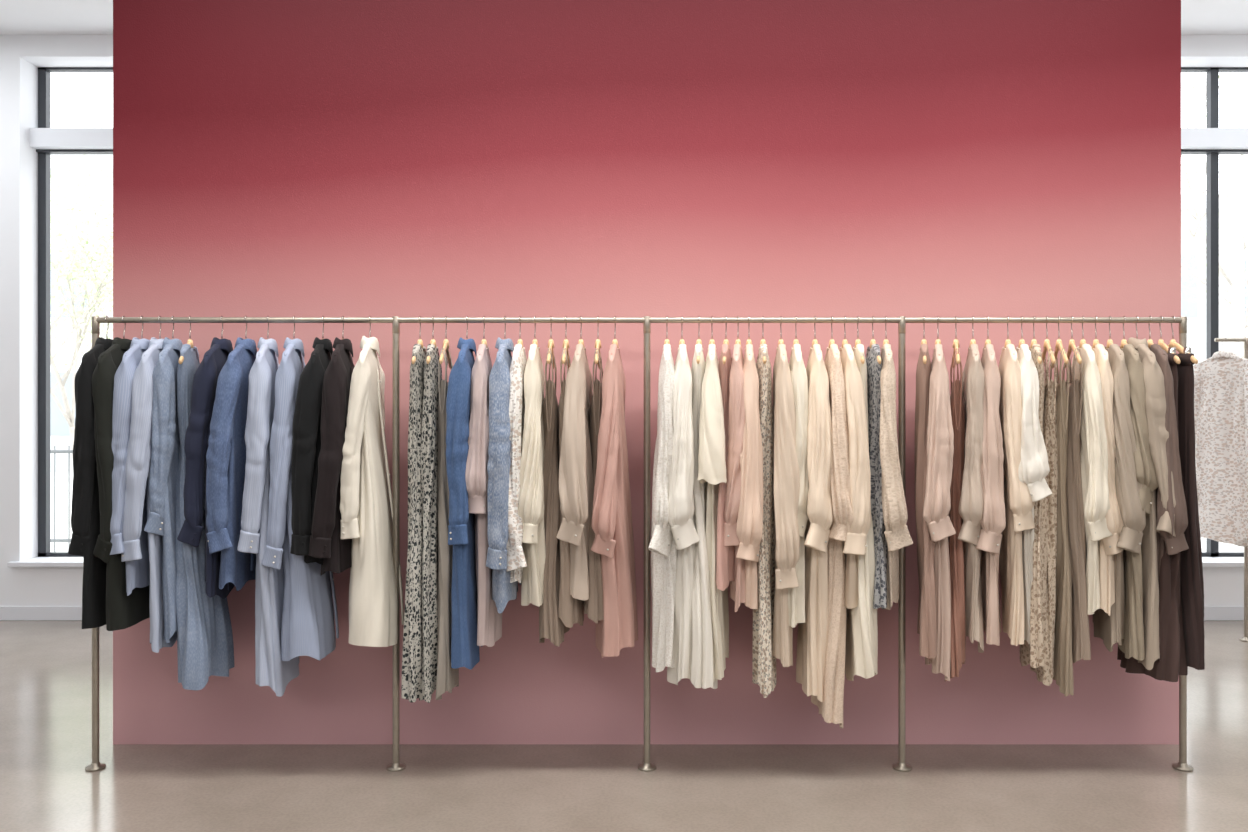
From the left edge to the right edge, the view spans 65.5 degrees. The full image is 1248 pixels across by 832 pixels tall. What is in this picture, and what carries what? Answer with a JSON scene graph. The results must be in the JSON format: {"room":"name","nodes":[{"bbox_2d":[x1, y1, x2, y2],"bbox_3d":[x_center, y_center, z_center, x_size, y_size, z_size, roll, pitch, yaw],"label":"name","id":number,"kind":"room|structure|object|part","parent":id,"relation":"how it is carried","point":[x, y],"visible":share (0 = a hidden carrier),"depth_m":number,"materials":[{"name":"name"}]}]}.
{"room":"shop","nodes":[
{"label":"shop","id":0,"kind":"room"},
{"bbox_2d":[0,57,1243,605],"bbox_3d":[0.000,-0.495,6.305,11.200,3.590,0.250,0,0,0],"label":"wall","id":1,"kind":"structure","parent":0,"point":[18,76],"depth_m":6.18,"materials":[{"name":"white paint"}]},
{"bbox_2d":[7,557,82,566],"bbox_3d":[-2.725,0.940,6.250,2.350,0.030,0.240,0,0,0],"label":"window sill","id":2,"kind":"structure","parent":1,"relation":"on","point":[37,561],"depth_m":6.13,"materials":[{"name":"white paint"}]},
{"bbox_2d":[38,552,82,556],"bbox_3d":[-2.725,0.912,6.395,2.250,0.025,0.050,0,0,0],"label":"frame","id":3,"kind":"object","parent":1,"relation":"on","point":[49,554],"visible":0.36,"depth_m":6.37,"materials":[{"name":"grey metal"}]},
{"bbox_2d":[38,67,112,556],"bbox_3d":[-2.725,-0.680,6.395,2.250,3.220,0.050,0,0,0],"label":"window","id":4,"kind":"structure","parent":1,"relation":"in","point":[50,69],"depth_m":6.37,"materials":[{"name":"black metal"}]},
{"bbox_3d":[-3.822,-0.680,6.395,0.052,3.220,0.050,0,0,0],"label":"mullion","id":5,"kind":"part","parent":4,"relation":"part of","materials":[{"name":"black metal"}]},
{"bbox_2d":[29,128,112,148],"bbox_3d":[-2.725,-1.805,6.350,2.250,0.120,0.140,0,0,0],"label":"transom","id":6,"kind":"object","parent":4,"relation":"attached to","point":[39,138],"visible":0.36,"depth_m":6.28,"materials":[{"name":"white paint"}]},
{"bbox_2d":[36,149,112,154],"bbox_3d":[-2.725,-1.737,6.385,2.250,0.015,0.070,0,0,0],"label":"transom lip","id":7,"kind":"object","parent":6,"relation":"attached to","point":[50,151],"depth_m":6.35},
{"bbox_2d":[0,606,1243,619],"bbox_3d":[0.000,1.255,6.173,11.200,0.090,0.015,0,0,0],"label":"baseboard","id":8,"kind":"structure","parent":1,"relation":"attached to","point":[6,612],"depth_m":6.17,"materials":[{"name":"white paint"}]},
{"bbox_2d":[1181,67,1247,556],"bbox_3d":[3.400,-0.680,6.395,3.600,3.220,0.050,0,0,0],"label":"window","id":9,"kind":"structure","parent":1,"relation":"in","point":[1183,69],"depth_m":6.37,"materials":[{"name":"black metal"}]},
{"bbox_3d":[3.880,-0.680,6.395,0.052,3.220,0.050,0,0,0],"label":"mullion","id":10,"kind":"part","parent":9,"relation":"part of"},
{"bbox_2d":[1202,557,1243,566],"bbox_3d":[3.400,0.940,6.250,3.700,0.030,0.240,0,0,0],"label":"windowsill","id":11,"kind":"structure","parent":1,"relation":"on","point":[1206,561],"depth_m":6.17,"materials":[{"name":"white paint"}]},
{"bbox_2d":[1202,552,1243,556],"bbox_3d":[3.400,0.912,6.395,3.600,0.025,0.050,0,0,0],"label":"frame","id":12,"kind":"object","parent":1,"relation":"on","point":[1204,554],"visible":0.02,"depth_m":6.37,"materials":[{"name":"grey metal"}]},
{"bbox_3d":[2.400,-0.680,6.395,0.052,3.220,0.050,0,0,0],"label":"mullion","id":13,"kind":"object","parent":12,"relation":"on","visible":0},
{"bbox_2d":[1181,128,1247,148],"bbox_3d":[3.400,-1.805,6.350,3.600,0.120,0.140,0,0,0],"label":"transom","id":14,"kind":"object","parent":13,"relation":"attached to","point":[1191,138],"depth_m":6.28,"materials":[{"name":"white paint"}]},
{"bbox_2d":[1181,149,1247,154],"bbox_3d":[3.400,-1.737,6.385,3.600,0.015,0.070,0,0,0],"label":"transom lip","id":15,"kind":"object","parent":14,"relation":"attached to","point":[1183,151],"depth_m":6.35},
{"bbox_2d":[0,620,1247,831],"bbox_3d":[0.000,1.350,1.505,11.200,0.100,9.850,0,0,0],"label":"floor","id":16,"kind":"structure","parent":0,"point":[46,665],"depth_m":3.44,"materials":[{"name":"concrete"}]},
{"bbox_2d":[85,316,1193,770],"bbox_3d":[0.056,0.467,3.580,4.081,1.667,0.068,0,0,0],"label":"clothing rack","id":17,"kind":"object","parent":16,"relation":"on","point":[1182,765],"visible":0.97,"depth_m":3.57,"materials":[{"name":"silver metal"}]},
{"bbox_2d":[68,316,112,628],"bbox_3d":[-1.915,0.190,3.574,0.104,1.121,0.428,0,0,-6],"label":"coat","id":18,"kind":"object","parent":17,"relation":"hanging from","point":[85,511],"visible":0.41,"depth_m":3.39,"materials":[{"name":"fabric"}]},
{"bbox_3d":[-1.950,0.467,3.580,0.068,1.667,0.068,0,0,0],"label":"post","id":19,"kind":"part","parent":17,"relation":"part of","materials":[{"name":"silver metal"}]},
{"bbox_2d":[92,316,149,630],"bbox_3d":[-1.815,0.195,3.579,0.163,1.129,0.425,0,0,-6],"label":"coat","id":20,"kind":"object","parent":17,"relation":"hanging from","point":[123,611],"visible":0.4,"depth_m":3.39,"materials":[{"name":"fabric"}]},
{"bbox_2d":[110,316,149,595],"bbox_3d":[-1.786,0.133,3.573,0.124,1.004,0.416,0,0,-11],"label":"striped shirt","id":21,"kind":"object","parent":17,"relation":"hanging from","point":[137,571],"visible":0.41,"depth_m":3.38,"materials":[{"name":"fabric"}]},
{"bbox_2d":[121,316,176,652],"bbox_3d":[-1.715,0.237,3.569,0.154,1.215,0.425,0,0,-11],"label":"striped shirt","id":22,"kind":"object","parent":17,"relation":"hanging from","point":[138,463],"visible":0.38,"depth_m":3.38,"materials":[{"name":"fabric"}]},
{"bbox_2d":[144,316,182,642],"bbox_3d":[-1.661,0.229,3.579,0.129,1.197,0.404,0,0,-14],"label":"shirt","id":23,"kind":"object","parent":17,"relation":"hanging from","point":[165,441],"visible":0.74,"depth_m":3.41,"materials":[{"name":"fabric"}]},
{"bbox_2d":[176,316,233,689],"bbox_3d":[-1.550,0.304,3.591,0.188,1.349,0.402,0,0,-14],"label":"dress","id":24,"kind":"object","parent":17,"relation":"hanging from","point":[205,645],"visible":0.62,"depth_m":3.45,"materials":[{"name":"fabric"}]},
{"bbox_2d":[177,316,234,598],"bbox_3d":[-1.494,0.143,3.578,0.134,1.027,0.399,0,0,3],"label":"shirt","id":25,"kind":"object","parent":17,"relation":"hanging from","point":[205,379],"visible":0.41,"depth_m":3.40,"materials":[{"name":"fabric"}]},
{"bbox_2d":[206,316,256,590],"bbox_3d":[-1.417,0.137,3.567,0.127,1.012,0.429,0,0,-6],"label":"denim shirt","id":26,"kind":"object","parent":17,"relation":"hanging from","point":[226,451],"visible":0.61,"depth_m":3.40,"materials":[{"name":"fabric"}]},
{"bbox_2d":[237,316,298,696],"bbox_3d":[-1.294,0.315,3.575,0.181,1.359,0.420,0,0,-11],"label":"striped shirt","id":27,"kind":"object","parent":17,"relation":"hanging from","point":[270,670],"visible":0.7,"depth_m":3.40,"materials":[{"name":"fabric"}]},
{"bbox_2d":[261,316,338,660],"bbox_3d":[-1.178,0.265,3.578,0.240,1.259,0.408,0,0,-10],"label":"striped shirt","id":28,"kind":"object","parent":17,"relation":"hanging from","point":[308,623],"visible":0.68,"depth_m":3.41,"materials":[{"name":"fabric"}]},
{"bbox_2d":[290,316,332,564],"bbox_3d":[-1.122,0.082,3.570,0.136,0.894,0.418,0,0,-8],"label":"shirt","id":29,"kind":"object","parent":17,"relation":"hanging from","point":[306,437],"visible":0.5,"depth_m":3.37,"materials":[{"name":"fabric"}]},
{"bbox_2d":[308,316,354,575],"bbox_3d":[-1.041,0.102,3.565,0.152,0.944,0.428,0,0,-3],"label":"shirt","id":30,"kind":"object","parent":17,"relation":"hanging from","point":[326,542],"visible":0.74,"depth_m":3.37,"materials":[{"name":"fabric"}]},
{"bbox_2d":[340,316,403,646],"bbox_3d":[-0.913,0.227,3.575,0.205,1.194,0.416,0,0,-7],"label":"coat","id":31,"kind":"object","parent":17,"relation":"hanging from","point":[366,502],"visible":0.98,"depth_m":3.42,"materials":[{"name":"fabric"}]},
{"bbox_3d":[-0.841,0.467,3.580,0.068,1.667,0.068,0,0,0],"label":"post","id":32,"kind":"part","parent":17,"relation":"part of","materials":[{"name":"silver metal"}]},
{"bbox_2d":[401,316,426,702],"bbox_3d":[-0.757,0.320,3.583,0.081,1.381,0.403,0,0,-4],"label":"floral dress","id":33,"kind":"object","parent":17,"relation":"hanging from","point":[412,630],"visible":0.66,"depth_m":3.43,"materials":[{"name":"fabric"}]},
{"bbox_2d":[419,316,441,702],"bbox_3d":[-0.709,0.324,3.580,0.082,1.388,0.363,0,0,-5],"label":"floral dress","id":34,"kind":"object","parent":17,"relation":"hanging from","point":[429,442],"visible":0.82,"depth_m":3.45,"materials":[{"name":"fabric"}]},
{"bbox_2d":[436,316,458,699],"bbox_3d":[-0.654,0.326,3.580,0.083,1.390,0.362,0,0,-5],"label":"dress","id":35,"kind":"object","parent":17,"relation":"hanging from","point":[447,677],"visible":0.69,"depth_m":3.47,"materials":[{"name":"beige fabric"}]},
{"bbox_2d":[446,316,482,669],"bbox_3d":[-0.577,0.268,3.570,0.114,1.275,0.420,0,0,-3],"label":"dress","id":36,"kind":"object","parent":17,"relation":"hanging from","point":[461,528],"visible":0.7,"depth_m":3.40,"materials":[{"name":"fabric"}]},
{"bbox_2d":[465,316,501,646],"bbox_3d":[-0.509,0.225,3.566,0.132,1.191,0.408,0,0,-3],"label":"dress","id":37,"kind":"object","parent":17,"relation":"hanging from","point":[489,621],"visible":0.77,"depth_m":3.40,"materials":[{"name":"fabric"}]},
{"bbox_2d":[486,316,520,612],"bbox_3d":[-0.433,0.161,3.565,0.122,1.062,0.432,0,0,-1],"label":"denim shirt","id":38,"kind":"object","parent":17,"relation":"hanging from","point":[499,462],"visible":0.74,"depth_m":3.37,"materials":[{"name":"fabric"}]},
{"bbox_2d":[506,316,526,582],"bbox_3d":[-0.393,0.117,3.571,0.103,0.975,0.386,0,0,-1],"label":"floral blouse","id":39,"kind":"object","parent":17,"relation":"hanging from","point":[516,561],"visible":0.62,"depth_m":3.39,"materials":[{"name":"fabric"}]},
{"bbox_2d":[518,316,545,606],"bbox_3d":[-0.326,0.162,3.570,0.120,1.064,0.391,0,0,-1],"label":"blouse","id":40,"kind":"object","parent":17,"relation":"hanging from","point":[531,500],"visible":0.91,"depth_m":3.40,"materials":[{"name":"fabric"}]},
{"bbox_2d":[539,316,569,646],"bbox_3d":[-0.258,0.235,3.580,0.112,1.210,0.362,0,0,-1],"label":"dress","id":41,"kind":"object","parent":17,"relation":"hanging from","point":[551,627],"visible":0.75,"depth_m":3.47,"materials":[{"name":"beige fabric"}]},
{"bbox_2d":[558,316,583,627],"bbox_3d":[-0.195,0.205,3.580,0.112,1.149,0.362,0,0,0],"label":"dress","id":42,"kind":"object","parent":17,"relation":"hanging from","point":[570,610],"visible":0.39,"depth_m":3.45,"materials":[{"name":"beige fabric"}]},
{"bbox_2d":[557,316,592,599],"bbox_3d":[-0.159,0.157,3.559,0.145,1.053,0.419,0,0,1],"label":"blouse","id":43,"kind":"object","parent":17,"relation":"hanging from","point":[575,465],"visible":0.94,"depth_m":3.38,"materials":[{"name":"fabric"}]},
{"bbox_2d":[584,316,603,622],"bbox_3d":[-0.101,0.183,3.580,0.095,1.106,0.364,0,0,0],"label":"dress","id":44,"kind":"object","parent":17,"relation":"hanging from","point":[593,606],"visible":0.56,"depth_m":3.45,"materials":[{"name":"beige fabric"}]},
{"bbox_2d":[591,316,637,657],"bbox_3d":[-0.033,0.252,3.563,0.154,1.245,0.405,0,0,6],"label":"dress","id":45,"kind":"object","parent":17,"relation":"hanging from","point":[611,524],"visible":1,"depth_m":3.43,"materials":[{"name":"fabric"}]},
{"bbox_3d":[0.057,-0.354,3.580,4.033,0.022,0.022,0,0,0],"label":"rail","id":46,"kind":"part","parent":17,"relation":"part of","materials":[{"name":"silver metal"}]},
{"bbox_3d":[0.085,0.467,3.580,0.068,1.667,0.068,0,0,0],"label":"post","id":47,"kind":"part","parent":17,"relation":"part of","materials":[{"name":"silver metal"}]},
{"bbox_2d":[648,316,676,671],"bbox_3d":[0.163,0.282,3.557,0.140,1.294,0.406,0,0,3],"label":"dress","id":48,"kind":"object","parent":17,"relation":"hanging from","point":[662,546],"visible":0.74,"depth_m":3.42,"materials":[{"name":"fabric"}]},
{"bbox_2d":[667,316,699,684],"bbox_3d":[0.228,0.311,3.557,0.162,1.363,0.418,0,0,1],"label":"dress","id":49,"kind":"object","parent":17,"relation":"hanging from","point":[681,513],"visible":0.84,"depth_m":3.39,"materials":[{"name":"fabric"}]},
{"bbox_2d":[691,316,717,688],"bbox_3d":[0.292,0.301,3.579,0.118,1.343,0.396,0,0,5],"label":"dress","id":50,"kind":"object","parent":17,"relation":"hanging from","point":[702,642],"visible":0.56,"depth_m":3.41,"materials":[{"name":"fabric"}]},
{"bbox_2d":[697,316,728,681],"bbox_3d":[0.329,0.292,3.559,0.124,1.325,0.425,0,0,5],"label":"dress","id":51,"kind":"object","parent":17,"relation":"hanging from","point":[711,455],"visible":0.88,"depth_m":3.40,"materials":[{"name":"beige fabric"}]},
{"bbox_2d":[716,316,734,590],"bbox_3d":[0.373,0.130,3.574,0.084,1.001,0.397,0,0,8],"label":"blouse","id":52,"kind":"object","parent":17,"relation":"hanging from","point":[725,562],"visible":0.44,"depth_m":3.43,"materials":[{"name":"fabric"}]},
{"bbox_2d":[723,316,745,611],"bbox_3d":[0.429,0.162,3.575,0.112,1.064,0.390,0,0,9],"label":"blouse","id":53,"kind":"object","parent":17,"relation":"hanging from","point":[736,378],"visible":0.73,"depth_m":3.40,"materials":[{"name":"fabric"}]},
{"bbox_2d":[736,316,763,609],"bbox_3d":[0.461,0.162,3.558,0.107,1.064,0.420,0,0,6],"label":"blouse","id":54,"kind":"object","parent":17,"relation":"hanging from","point":[749,529],"visible":0.85,"depth_m":3.38,"materials":[{"name":"fabric"}]},
{"bbox_2d":[752,316,775,697],"bbox_3d":[0.517,0.315,3.577,0.094,1.371,0.372,0,0,6],"label":"floral dress","id":55,"kind":"object","parent":17,"relation":"hanging from","point":[763,662],"visible":0.8,"depth_m":3.44,"materials":[{"name":"fabric"}]},
{"bbox_2d":[772,316,799,666],"bbox_3d":[0.574,0.263,3.562,0.122,1.266,0.424,0,0,6],"label":"dress","id":56,"kind":"object","parent":17,"relation":"hanging from","point":[786,477],"visible":0.95,"depth_m":3.38,"materials":[{"name":"beige fabric"}]},
{"bbox_2d":[788,316,808,627],"bbox_3d":[0.628,0.193,3.569,0.118,1.125,0.405,0,0,7],"label":"dress","id":57,"kind":"object","parent":17,"relation":"hanging from","point":[796,596],"visible":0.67,"depth_m":3.40,"materials":[{"name":"fabric"}]},
{"bbox_2d":[796,316,832,701],"bbox_3d":[0.696,0.339,3.558,0.127,1.419,0.423,0,0,10],"label":"dress","id":58,"kind":"object","parent":17,"relation":"hanging from","point":[812,634],"visible":0.87,"depth_m":3.40,"materials":[{"name":"fabric"}]},
{"bbox_2d":[811,316,853,727],"bbox_3d":[0.759,0.382,3.558,0.131,1.492,0.409,0,0,6],"label":"dress","id":59,"kind":"object","parent":17,"relation":"hanging from","point":[831,708],"visible":0.66,"depth_m":3.42,"materials":[{"name":"fabric"}]},
{"bbox_2d":[839,316,870,608],"bbox_3d":[0.834,0.169,3.561,0.123,1.078,0.406,0,0,3],"label":"blouse","id":60,"kind":"object","parent":17,"relation":"hanging from","point":[855,545],"visible":0.58,"depth_m":3.38,"materials":[{"name":"fabric"}]},
{"bbox_2d":[845,316,877,680],"bbox_3d":[0.875,0.298,3.570,0.124,1.336,0.394,0,0,8],"label":"dress","id":61,"kind":"object","parent":17,"relation":"hanging from","point":[861,653],"visible":0.34,"depth_m":3.43,"materials":[{"name":"fabric"}]},
{"bbox_2d":[866,316,886,608],"bbox_3d":[0.921,0.164,3.580,0.078,1.067,0.362,0,0,7],"label":"floral dress","id":62,"kind":"object","parent":17,"relation":"hanging from","point":[873,356],"visible":0.61,"depth_m":3.45,"materials":[{"name":"fabric"}]},
{"bbox_2d":[879,316,912,609],"bbox_3d":[0.982,0.164,3.560,0.119,1.067,0.409,0,0,12],"label":"blouse","id":63,"kind":"object","parent":17,"relation":"hanging from","point":[895,516],"visible":0.82,"depth_m":3.39,"materials":[{"name":"fabric"}]},
{"bbox_3d":[1.026,0.467,3.580,0.068,1.667,0.068,0,0,0],"label":"post","id":64,"kind":"part","parent":17,"relation":"part of","materials":[{"name":"silver metal"}]},
{"bbox_2d":[914,316,936,657],"bbox_3d":[1.116,0.245,3.578,0.091,1.231,0.401,0,0,16],"label":"dress","id":65,"kind":"object","parent":17,"relation":"hanging from","point":[926,624],"visible":0.84,"depth_m":3.45,"materials":[{"name":"fabric"}]},
{"bbox_2d":[923,316,955,680],"bbox_3d":[1.157,0.287,3.562,0.120,1.304,0.417,0,0,16],"label":"dress","id":66,"kind":"object","parent":17,"relation":"hanging from","point":[940,434],"visible":0.91,"depth_m":3.39,"materials":[{"name":"fabric"}]},
{"bbox_2d":[945,316,965,681],"bbox_3d":[1.219,0.293,3.582,0.081,1.324,0.362,0,0,16],"label":"dress","id":67,"kind":"object","parent":17,"relation":"hanging from","point":[956,552],"visible":0.73,"depth_m":3.47,"materials":[{"name":"fabric"}]},
{"bbox_2d":[957,316,984,652],"bbox_3d":[1.272,0.238,3.576,0.100,1.217,0.404,0,0,16],"label":"blouse","id":68,"kind":"object","parent":17,"relation":"hanging from","point":[970,509],"depth_m":3.41,"materials":[{"name":"fabric"}]},
{"bbox_2d":[975,316,1005,645],"bbox_3d":[1.336,0.222,3.567,0.109,1.185,0.407,0,0,16],"label":"blouse","id":69,"kind":"object","parent":17,"relation":"hanging from","point":[993,522],"visible":0.79,"depth_m":3.40,"materials":[{"name":"fabric"}]},
{"bbox_2d":[998,316,1034,645],"bbox_3d":[1.431,0.225,3.564,0.109,1.189,0.394,0,0,15],"label":"blouse","id":70,"kind":"object","parent":17,"relation":"hanging from","point":[1018,502],"visible":0.74,"depth_m":3.43,"materials":[{"name":"fabric"}]},
{"bbox_2d":[1020,316,1046,673],"bbox_3d":[1.508,0.276,3.578,0.088,1.292,0.414,0,0,16],"label":"floral dress","id":71,"kind":"object","parent":17,"relation":"hanging from","point":[1033,654],"visible":0.34,"depth_m":3.43,"materials":[{"name":"fabric"}]},
{"bbox_2d":[1016,316,1051,643],"bbox_3d":[1.479,0.230,3.561,0.122,1.200,0.402,0,0,16],"label":"blouse","id":72,"kind":"object","parent":17,"relation":"hanging from","point":[1033,469],"visible":0.59,"depth_m":3.39,"materials":[{"name":"fabric"}]},
{"bbox_2d":[1030,316,1057,685],"bbox_3d":[1.551,0.299,3.583,0.084,1.337,0.362,0,0,16],"label":"dress","id":73,"kind":"object","parent":17,"relation":"hanging from","point":[1050,405],"visible":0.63,"depth_m":3.48,"materials":[{"name":"fabric"}]},
{"bbox_2d":[1049,316,1073,695],"bbox_3d":[1.613,0.315,3.578,0.080,1.370,0.362,0,0,16],"label":"dress","id":74,"kind":"object","parent":17,"relation":"hanging from","point":[1063,661],"visible":0.68,"depth_m":3.49,"materials":[{"name":"fabric"}]},
{"bbox_2d":[1062,316,1090,662],"bbox_3d":[1.663,0.259,3.577,0.085,1.256,0.362,0,0,16],"label":"dress","id":75,"kind":"object","parent":17,"relation":"hanging from","point":[1081,649],"visible":0.6,"depth_m":3.48,"materials":[{"name":"beige fabric"}]},
{"bbox_2d":[1071,316,1111,614],"bbox_3d":[1.700,0.168,3.556,0.099,1.076,0.425,0,0,16],"label":"blouse","id":76,"kind":"object","parent":17,"relation":"hanging from","point":[1094,453],"visible":0.67,"depth_m":3.39,"materials":[{"name":"fabric"}]},
{"bbox_2d":[1091,316,1123,615],"bbox_3d":[1.761,0.173,3.564,0.122,1.087,0.391,0,0,16],"label":"blouse","id":77,"kind":"object","parent":17,"relation":"hanging from","point":[1108,549],"visible":0.33,"depth_m":3.40,"materials":[{"name":"fabric"}]},
{"bbox_2d":[1093,316,1145,651],"bbox_3d":[1.798,0.239,3.557,0.114,1.219,0.412,0,0,10],"label":"blouse","id":78,"kind":"object","parent":17,"relation":"hanging from","point":[1110,629],"visible":0.45,"depth_m":3.39,"materials":[{"name":"fabric"}]},
{"bbox_2d":[1117,316,1158,659],"bbox_3d":[1.857,0.255,3.562,0.106,1.250,0.401,0,0,12],"label":"blouse","id":79,"kind":"object","parent":17,"relation":"hanging from","point":[1132,645],"visible":0.37,"depth_m":3.41,"materials":[{"name":"fabric"}]},
{"bbox_2d":[1127,316,1175,669],"bbox_3d":[1.919,0.269,3.563,0.131,1.279,0.432,0,0,13],"label":"dress","id":80,"kind":"object","parent":17,"relation":"hanging from","point":[1153,374],"visible":0.4,"depth_m":3.40,"materials":[{"name":"fabric"}]},
{"bbox_2d":[1117,316,1187,681],"bbox_3d":[1.945,0.284,3.590,0.205,1.309,0.363,0,0,17],"label":"skirt","id":81,"kind":"object","parent":17,"relation":"hanging from","point":[1171,664],"visible":0.26,"depth_m":3.44,"materials":[{"name":"fabric"}]},
{"bbox_2d":[1147,316,1188,645],"bbox_3d":[1.945,0.258,3.561,0.138,1.245,0.406,0,0,13],"label":"blouse","id":82,"kind":"object","parent":17,"relation":"hanging from","point":[1174,545],"visible":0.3,"depth_m":3.39,"materials":[{"name":"fabric"}]},
{"bbox_3d":[2.063,0.467,3.580,0.068,1.667,0.068,0,0,0],"label":"post","id":83,"kind":"part","parent":17,"relation":"part of","materials":[{"name":"silver metal"}]},
{"bbox_2d":[1167,316,1204,669],"bbox_3d":[2.033,0.266,3.577,0.085,1.272,0.367,0,0,3],"label":"skirt","id":84,"kind":"object","parent":17,"relation":"hanging from","point":[1191,567],"visible":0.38,"depth_m":3.44,"materials":[{"name":"fabric"}]},
{"bbox_2d":[1214,338,1247,641],"bbox_3d":[4.160,0.423,5.610,1.480,1.753,0.068,0,0,0],"label":"clothing rack","id":85,"kind":"object","parent":16,"relation":"on","point":[1245,340],"visible":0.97,"depth_m":5.60,"materials":[{"name":"silver metal"}]},
{"bbox_2d":[1193,337,1247,546],"bbox_3d":[3.474,0.147,5.609,0.128,1.207,0.417,0,0,-24],"label":"sweater","id":86,"kind":"object","parent":85,"relation":"hanging from","point":[1220,380],"visible":0.82,"depth_m":5.58,"materials":[{"name":"fabric"}]},
{"bbox_3d":[4.160,-0.440,5.610,1.480,0.022,0.022,0,0,0],"label":"rail","id":87,"kind":"part","parent":85,"relation":"part of","materials":[{"name":"silver metal"}]},
{"bbox_3d":[3.600,0.423,5.610,0.068,1.753,0.068,0,0,0],"label":"post","id":88,"kind":"part","parent":85,"relation":"part of","materials":[{"name":"silver metal"}]},
{"bbox_2d":[0,0,1247,34],"bbox_3d":[0.000,-2.490,1.505,11.200,0.120,9.850,0,0,0],"label":"ceiling","id":89,"kind":"structure","parent":0,"point":[17,17],"depth_m":5.92,"materials":[{"name":"paint"}]},
{"bbox_2d":[0,35,1247,66],"bbox_3d":[0.000,-2.360,6.305,11.200,0.140,0.250,0,0,0],"label":"wall","id":90,"kind":"structure","parent":0,"point":[39,50],"depth_m":6.18,"materials":[{"name":"white paint"}]},
{"bbox_2d":[113,0,1180,743],"bbox_3d":[0.091,-0.565,3.940,4.228,3.730,0.200,0,0,0],"label":"wall","id":91,"kind":"structure","parent":0,"point":[272,158],"depth_m":3.84,"materials":[{"name":"paint"}]},
{"label":"outside","id":92,"kind":"structure","parent":0,"visible":0},
{"bbox_2d":[50,472,1243,551],"bbox_3d":[0.000,1.485,27.510,60.000,0.130,42.140,0,0,0],"label":"ground","id":93,"kind":"structure","parent":92,"point":[61,477],"depth_m":13.71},
{"bbox_2d":[50,446,72,551],"bbox_3d":[-6.003,0.835,8.180,6.007,1.170,0.024,0,0,0],"label":"railing","id":94,"kind":"object","parent":93,"relation":"on","point":[54,451],"visible":0.02,"depth_m":8.18,"materials":[{"name":"metal"}]},
{"bbox_2d":[50,168,112,458],"bbox_3d":[-7.774,-1.144,14.127,3.999,5.134,2.642,0,0,-23],"label":"street tree","id":95,"kind":"object","parent":93,"relation":"on","point":[70,417],"visible":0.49,"depth_m":14.08,"materials":[{"name":"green plant"}]},
{"bbox_2d":[50,171,112,471],"bbox_3d":[-21.500,-2.390,26.580,17.000,7.620,4.000,0,0,0],"label":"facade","id":96,"kind":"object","parent":93,"relation":"on","point":[61,442],"visible":0.2,"depth_m":24.58,"materials":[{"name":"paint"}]},
{"bbox_2d":[51,373,75,435],"bbox_3d":[-14.062,-0.300,24.565,0.900,1.600,0.030,0,0,0],"label":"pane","id":97,"kind":"object","parent":96,"relation":"attached to","point":[59,425],"visible":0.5,"depth_m":24.55,"materials":[{"name":"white glass"}]},
{"bbox_2d":[51,254,86,316],"bbox_3d":[-14.062,-3.300,24.565,0.900,1.600,0.030,0,0,0],"label":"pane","id":98,"kind":"object","parent":96,"relation":"attached to","point":[59,296],"visible":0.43,"depth_m":24.55,"materials":[{"name":"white glass"}]},
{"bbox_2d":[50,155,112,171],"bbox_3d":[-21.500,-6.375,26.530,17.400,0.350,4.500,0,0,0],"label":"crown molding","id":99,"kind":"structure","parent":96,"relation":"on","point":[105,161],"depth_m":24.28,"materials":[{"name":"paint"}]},
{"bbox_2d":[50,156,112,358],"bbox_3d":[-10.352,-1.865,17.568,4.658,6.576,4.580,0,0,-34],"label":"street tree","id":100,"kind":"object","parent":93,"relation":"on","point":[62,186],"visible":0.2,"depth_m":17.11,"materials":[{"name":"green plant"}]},
{"bbox_2d":[50,200,112,393],"bbox_3d":[-11.916,-1.563,19.377,5.609,5.980,3.322,0,0,-38],"label":"street tree","id":101,"kind":"object","parent":93,"relation":"on","point":[52,329],"visible":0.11,"depth_m":20.36,"materials":[{"name":"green plant"}]},
{"bbox_2d":[1181,211,1247,364],"bbox_3d":[21.500,-1.890,26.580,17.000,6.620,4.000,0,0,0],"label":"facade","id":102,"kind":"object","parent":93,"relation":"on","point":[1196,329],"visible":0.02,"depth_m":24.58,"materials":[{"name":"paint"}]},
{"bbox_2d":[1181,254,1196,316],"bbox_3d":[14.062,-3.300,24.565,0.900,1.600,0.030,0,0,0],"label":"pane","id":103,"kind":"object","parent":102,"relation":"attached to","point":[1190,307],"visible":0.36,"depth_m":24.55,"materials":[{"name":"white glass"}]},
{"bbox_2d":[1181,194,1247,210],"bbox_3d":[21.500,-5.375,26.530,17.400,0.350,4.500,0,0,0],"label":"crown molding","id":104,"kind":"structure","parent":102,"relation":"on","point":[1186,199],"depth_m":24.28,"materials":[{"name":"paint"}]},
{"bbox_2d":[1181,72,1247,356],"bbox_3d":[9.100,-2.383,15.012,3.402,7.618,5.110,0,0,28],"label":"street tree","id":105,"kind":"object","parent":93,"relation":"on","point":[1233,303],"visible":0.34,"depth_m":14.56,"materials":[{"name":"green plant"}]},
{"bbox_2d":[1181,208,1247,319],"bbox_3d":[13.175,-2.110,20.422,4.644,7.077,5.224,0,0,-41],"label":"street tree","id":106,"kind":"object","parent":93,"relation":"on","point":[1220,213],"visible":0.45,"depth_m":20.52,"materials":[{"name":"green plant"}]},
{"bbox_2d":[1189,198,1247,306],"bbox_3d":[12.417,-2.419,17.168,4.813,7.689,3.840,0,0,0],"label":"street tree","id":107,"kind":"object","parent":93,"relation":"on","point":[1230,273],"visible":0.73,"depth_m":17.39,"materials":[{"name":"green plant"}]}
]}

